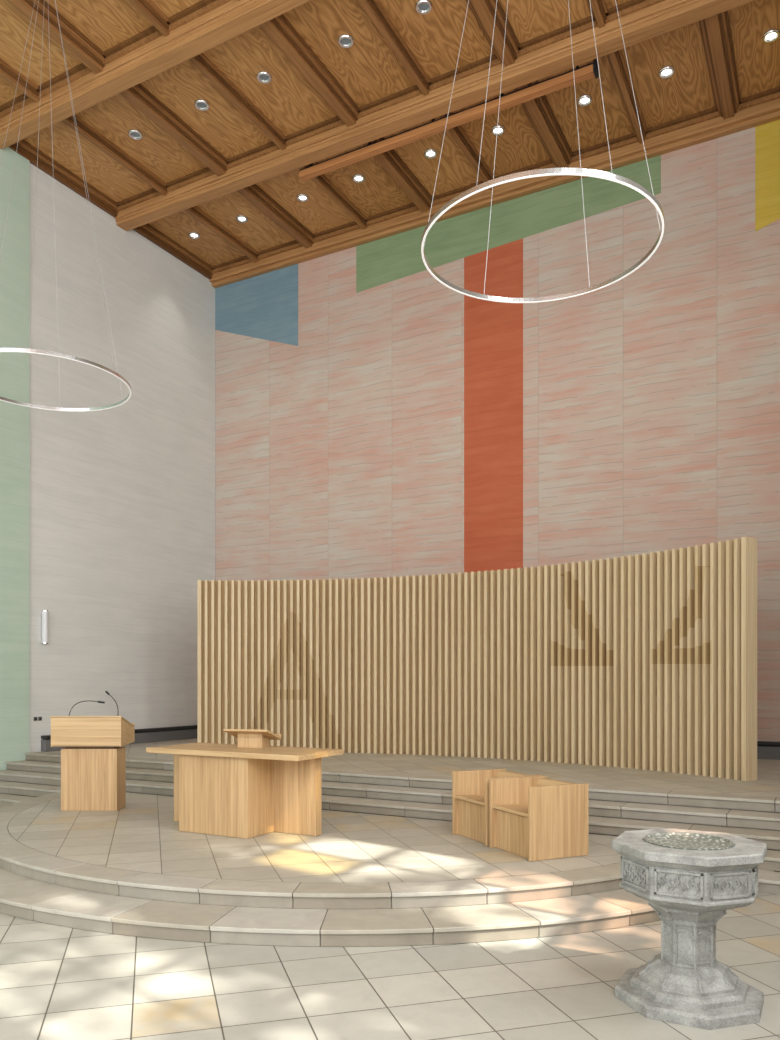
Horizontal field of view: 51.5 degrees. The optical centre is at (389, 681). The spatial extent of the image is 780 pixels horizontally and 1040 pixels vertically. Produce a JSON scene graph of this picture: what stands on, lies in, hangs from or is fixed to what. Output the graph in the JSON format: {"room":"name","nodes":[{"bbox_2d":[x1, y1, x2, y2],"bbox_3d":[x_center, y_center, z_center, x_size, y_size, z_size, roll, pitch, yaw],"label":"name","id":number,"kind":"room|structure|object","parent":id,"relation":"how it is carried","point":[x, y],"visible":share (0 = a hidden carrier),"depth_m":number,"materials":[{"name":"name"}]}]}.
{"room":"house of worship","nodes":[
{"label":"house of worship","id":0,"kind":"room"},
{"bbox_2d":[0,147,214,771],"bbox_3d":[-9.670,-4.000,10.200,0.350,12.600,22.700,0,0,29],"label":"wall","id":1,"kind":"structure","parent":0,"point":[107,516],"depth_m":16.64,"materials":[{"name":"white paint"}]},
{"bbox_2d":[41,610,47,643],"bbox_3d":[-6.597,-1.050,15.461,0.130,0.640,0.120,0,0,29],"label":"wall sconce","id":2,"kind":"object","parent":1,"relation":"attached to","point":[44,616],"visible":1,"depth_m":15.41,"materials":[{"name":"white glass"}]},
{"bbox_2d":[9,144,211,278],"bbox_3d":[-9.640,-9.845,9.899,0.090,0.130,22.200,0,0,29],"label":"crown molding","id":3,"kind":"structure","parent":1,"relation":"attached to","point":[33,161],"depth_m":16.59,"materials":[{"name":"brown wood"}]},
{"bbox_2d":[0,0,779,274],"bbox_3d":[-3.144,-10.055,6.657,15.200,0.490,22.700,0,0,29],"label":"ceiling","id":4,"kind":"structure","parent":0,"point":[723,65],"depth_m":13.76,"materials":[{"name":"brown wood"}]},
{"bbox_2d":[0,342,131,411],"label":"pendant lamp","id":5,"kind":"object","parent":4,"relation":"hanging from","point":[81,360],"depth_m":11.51,"materials":[{"name":"metal"}]},
{"bbox_2d":[128,129,142,139],"bbox_3d":[-4.643,-9.982,14.753,0.250,0.034,0.250,0,0,29],"label":"recessed light","id":6,"kind":"object","parent":4,"relation":"in","point":[135,134],"depth_m":14.74,"materials":[{"name":"silver metal"}]},
{"bbox_2d":[0,0,310,149],"bbox_3d":[-0.735,-9.825,11.095,14.600,0.350,0.380,0,0,29],"label":"ceiling beam","id":7,"kind":"structure","parent":4,"relation":"attached to","point":[234,18],"depth_m":12.68,"materials":[{"name":"brown wood"}]},
{"bbox_2d":[189,231,199,238],"bbox_3d":[-4.374,-9.982,18.078,0.250,0.034,0.250,0,0,29],"label":"recessed light","id":8,"kind":"object","parent":4,"relation":"in","point":[195,235],"depth_m":18.06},
{"bbox_2d":[195,99,208,110],"bbox_3d":[-3.254,-9.982,13.999,0.250,0.034,0.250,0,0,29],"label":"recessed light","id":9,"kind":"object","parent":4,"relation":"in","point":[201,104],"depth_m":13.99,"materials":[{"name":"silver metal"}]},
{"bbox_2d":[236,215,247,222],"bbox_3d":[-3.188,-9.982,17.434,0.250,0.034,0.250,0,0,29],"label":"recessed light","id":10,"kind":"object","parent":4,"relation":"in","point":[241,218],"depth_m":17.43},
{"bbox_2d":[257,71,271,83],"bbox_3d":[-2.077,-9.982,13.360,0.250,0.034,0.250,0,0,29],"label":"recessed light","id":11,"kind":"object","parent":4,"relation":"in","point":[264,77],"depth_m":13.35,"materials":[{"name":"silver metal"}]},
{"bbox_2d":[297,193,308,201],"bbox_3d":[-1.799,-9.982,16.680,0.250,0.034,0.250,0,0,29],"label":"recessed light","id":12,"kind":"object","parent":4,"relation":"in","point":[302,197],"depth_m":16.67,"materials":[{"name":"white"}]},
{"bbox_2d":[338,34,353,47],"bbox_3d":[-0.688,-9.982,12.606,0.250,0.034,0.250,0,0,29],"label":"recessed light","id":13,"kind":"object","parent":4,"relation":"in","point":[344,40],"depth_m":12.59,"materials":[{"name":"silver metal"}]},
{"bbox_2d":[352,174,364,182],"bbox_3d":[-0.622,-9.982,16.040,0.250,0.034,0.250,0,0,29],"label":"recessed light","id":14,"kind":"object","parent":4,"relation":"in","point":[358,178],"depth_m":16.03,"materials":[{"name":"white"}]},
{"bbox_2d":[415,0,431,13],"bbox_3d":[0.498,-9.982,11.962,0.250,0.034,0.250,0,0,29],"label":"recessed light","id":15,"kind":"object","parent":4,"relation":"in","point":[421,6],"depth_m":11.96,"materials":[{"name":"silver metal"}]},
{"bbox_2d":[424,148,436,158],"bbox_3d":[0.767,-9.982,15.286,0.250,0.034,0.250,0,0,29],"label":"recessed light","id":16,"kind":"object","parent":4,"relation":"in","point":[430,153],"depth_m":15.28,"materials":[{"name":"white glass"}]},
{"bbox_2d":[115,0,754,230],"bbox_3d":[0.697,-9.825,13.732,14.600,0.350,0.380,0,0,29],"label":"ceiling beam","id":17,"kind":"structure","parent":4,"relation":"attached to","point":[666,16],"depth_m":13.53,"materials":[{"name":"brown wood"}]},
{"bbox_2d":[299,59,598,180],"bbox_3d":[0.779,-9.770,14.062,5.650,0.440,0.160,0,0,29],"label":"ceiling beam","id":18,"kind":"structure","parent":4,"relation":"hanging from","point":[588,71],"depth_m":13.83,"materials":[{"name":"brown wood"}]},
{"bbox_2d":[491,125,504,135],"bbox_3d":[1.953,-9.982,14.642,0.250,0.034,0.250,0,0,29],"label":"recessed light","id":19,"kind":"object","parent":4,"relation":"in","point":[501,129],"depth_m":14.63,"materials":[{"name":"white glass"}]},
{"bbox_2d":[421,0,664,302],"bbox_3d":[1.468,-7.121,7.942,2.328,5.718,2.328,0,0,29],"label":"pendant lamp","id":20,"kind":"object","parent":4,"relation":"hanging from","point":[580,171],"visible":1,"depth_m":7.61,"materials":[{"name":"metal"}]},
{"bbox_2d":[577,94,591,105],"bbox_3d":[3.342,-9.982,13.888,0.250,0.034,0.250,0,0,29],"label":"recessed light","id":21,"kind":"object","parent":4,"relation":"in","point":[584,100],"depth_m":13.87,"materials":[{"name":"white glass"}]},
{"bbox_2d":[659,65,674,78],"bbox_3d":[4.528,-9.982,13.244,0.250,0.034,0.250,0,0,29],"label":"recessed light","id":22,"kind":"object","parent":4,"relation":"in","point":[669,70],"depth_m":13.23,"materials":[{"name":"white glass"}]},
{"bbox_2d":[762,29,779,42],"bbox_3d":[5.891,-9.982,12.505,0.250,0.034,0.250,0,0,29],"label":"recessed light","id":23,"kind":"object","parent":4,"relation":"in","point":[771,35],"depth_m":12.50,"materials":[{"name":"white glass"}]},
{"bbox_2d":[0,893,779,1039],"bbox_3d":[-3.144,2.150,6.657,15.200,0.300,22.700,0,0,29],"label":"floor","id":24,"kind":"structure","parent":0,"point":[57,982],"depth_m":5.28,"materials":[{"name":"tile"}]},
{"bbox_2d":[0,752,779,946],"bbox_3d":[-1.655,1.663,9.348,14.540,0.676,5.850,0,0,29],"label":"steps","id":25,"kind":"structure","parent":24,"relation":"on","point":[388,872],"depth_m":7.55,"materials":[{"name":"stone"}]},
{"bbox_2d":[50,691,134,810],"bbox_3d":[-4.061,0.926,11.083,0.960,1.604,0.580,0,0,0],"label":"lectern","id":26,"kind":"object","parent":25,"relation":"on","point":[93,757],"visible":1,"depth_m":10.85,"materials":[{"name":"brown wood"}]},
{"bbox_2d":[146,743,342,838],"bbox_3d":[-1.746,1.250,9.442,2.260,0.955,0.910,0,0,29],"label":"altar table","id":27,"kind":"object","parent":25,"relation":"on","point":[229,790],"visible":0.99,"depth_m":9.15,"materials":[{"name":"brown wood"}]},
{"bbox_2d":[223,729,280,747],"bbox_3d":[-1.623,0.660,9.564,0.560,0.224,0.400,0,0,16],"label":"book stand","id":28,"kind":"object","parent":27,"relation":"on","point":[246,738],"visible":1,"depth_m":9.48,"materials":[{"name":"brown wood"}]},
{"bbox_2d":[452,769,540,845],"bbox_3d":[1.176,1.371,8.990,0.700,0.715,0.740,0,0,-25],"label":"armchair","id":29,"kind":"object","parent":25,"relation":"on","point":[470,788],"visible":0.52,"depth_m":9.10,"materials":[{"name":"brown wood"}]},
{"bbox_2d":[489,776,587,860],"bbox_3d":[1.510,1.371,8.263,0.700,0.715,0.740,0,0,-25],"label":"armchair","id":30,"kind":"object","parent":25,"relation":"on","point":[534,818],"visible":1,"depth_m":8.01,"materials":[{"name":"brown wood"}]},
{"bbox_2d":[41,738,779,830],"bbox_3d":[0.946,1.663,14.139,14.540,0.674,5.034,0,0,29],"label":"platform","id":31,"kind":"object","parent":24,"relation":"on","point":[767,783],"visible":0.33,"depth_m":12.12,"materials":[{"name":"stone"}]},
{"bbox_2d":[41,725,779,759],"bbox_3d":[0.932,1.175,14.169,14.593,0.300,4.994,0,0,29],"label":"baseboard","id":32,"kind":"structure","parent":31,"relation":"on","point":[765,749],"depth_m":17.56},
{"bbox_2d":[197,537,756,780],"bbox_3d":[0.940,-0.309,13.824,9.830,3.269,1.645,0,0,29],"label":"screen","id":33,"kind":"object","parent":31,"relation":"on","point":[645,661],"visible":0.94,"depth_m":13.97,"materials":[{"name":"brown wood"}]},
{"bbox_2d":[611,828,766,1029],"bbox_3d":[1.882,1.497,5.100,0.878,1.004,0.878,0,0,29],"label":"baptismal font","id":34,"kind":"object","parent":24,"relation":"on","point":[690,878],"visible":1,"depth_m":4.86,"materials":[{"name":"grey stone"}]},
{"bbox_2d":[215,120,779,741],"bbox_3d":[2.199,-4.000,16.498,14.600,12.600,0.304,0,0,29],"label":"wall","id":35,"kind":"structure","parent":0,"point":[377,417],"depth_m":16.04,"materials":[{"name":"pink paint"}]},
{"bbox_2d":[209,98,779,287],"bbox_3d":[2.074,-9.825,16.269,14.600,0.350,0.215,0,0,29],"label":"ceiling beam","id":36,"kind":"structure","parent":35,"relation":"attached to","point":[767,112],"depth_m":15.99,"materials":[{"name":"brown wood"}]}
]}

